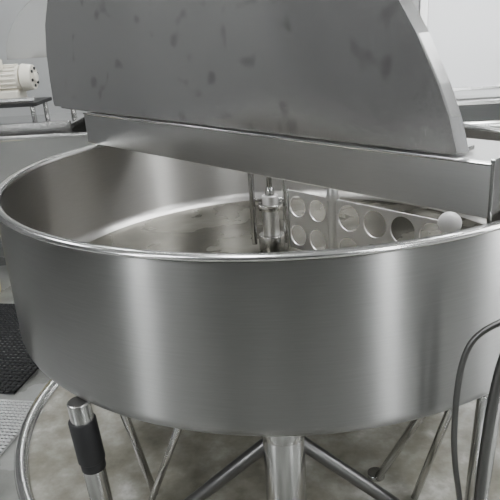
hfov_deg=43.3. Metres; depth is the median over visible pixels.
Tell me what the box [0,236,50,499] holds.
floor
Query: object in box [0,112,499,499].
steel vat
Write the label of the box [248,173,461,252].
agitator
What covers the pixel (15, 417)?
floor mat
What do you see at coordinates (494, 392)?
pipe
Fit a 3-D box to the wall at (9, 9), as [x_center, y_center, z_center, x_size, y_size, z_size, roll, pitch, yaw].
[0.209,-2.298,5.929,8.000,3.300,0.100,-3,20,3]
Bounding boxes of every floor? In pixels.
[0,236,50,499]
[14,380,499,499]
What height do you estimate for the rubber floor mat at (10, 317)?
0.013 m
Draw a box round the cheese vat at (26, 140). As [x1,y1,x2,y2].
[0,0,93,182]
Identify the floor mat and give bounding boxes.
[0,303,38,394]
[0,399,33,455]
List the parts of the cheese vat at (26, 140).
motor, frame rail, frame, trough lid, frame post, frame post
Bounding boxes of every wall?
[0,0,499,120]
[412,0,499,128]
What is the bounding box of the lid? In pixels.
[45,0,474,155]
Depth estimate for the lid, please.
1.97 m
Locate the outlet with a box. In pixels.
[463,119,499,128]
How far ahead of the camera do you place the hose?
1.50 m
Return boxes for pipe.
[474,354,499,499]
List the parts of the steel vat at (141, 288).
leg, leg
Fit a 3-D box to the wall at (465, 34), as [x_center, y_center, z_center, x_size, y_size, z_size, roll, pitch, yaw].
[2.103,-1.487,4.552,1.990,2.500,1.355,-3,20,3]
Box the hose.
[451,319,499,499]
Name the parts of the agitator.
rod, rod, perforated blade, blade post, perforated blade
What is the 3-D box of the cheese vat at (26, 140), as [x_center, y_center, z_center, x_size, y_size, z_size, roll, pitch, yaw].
[-0.819,-0.938,4.281,3.400,2.008,0.960,-3,20,3]

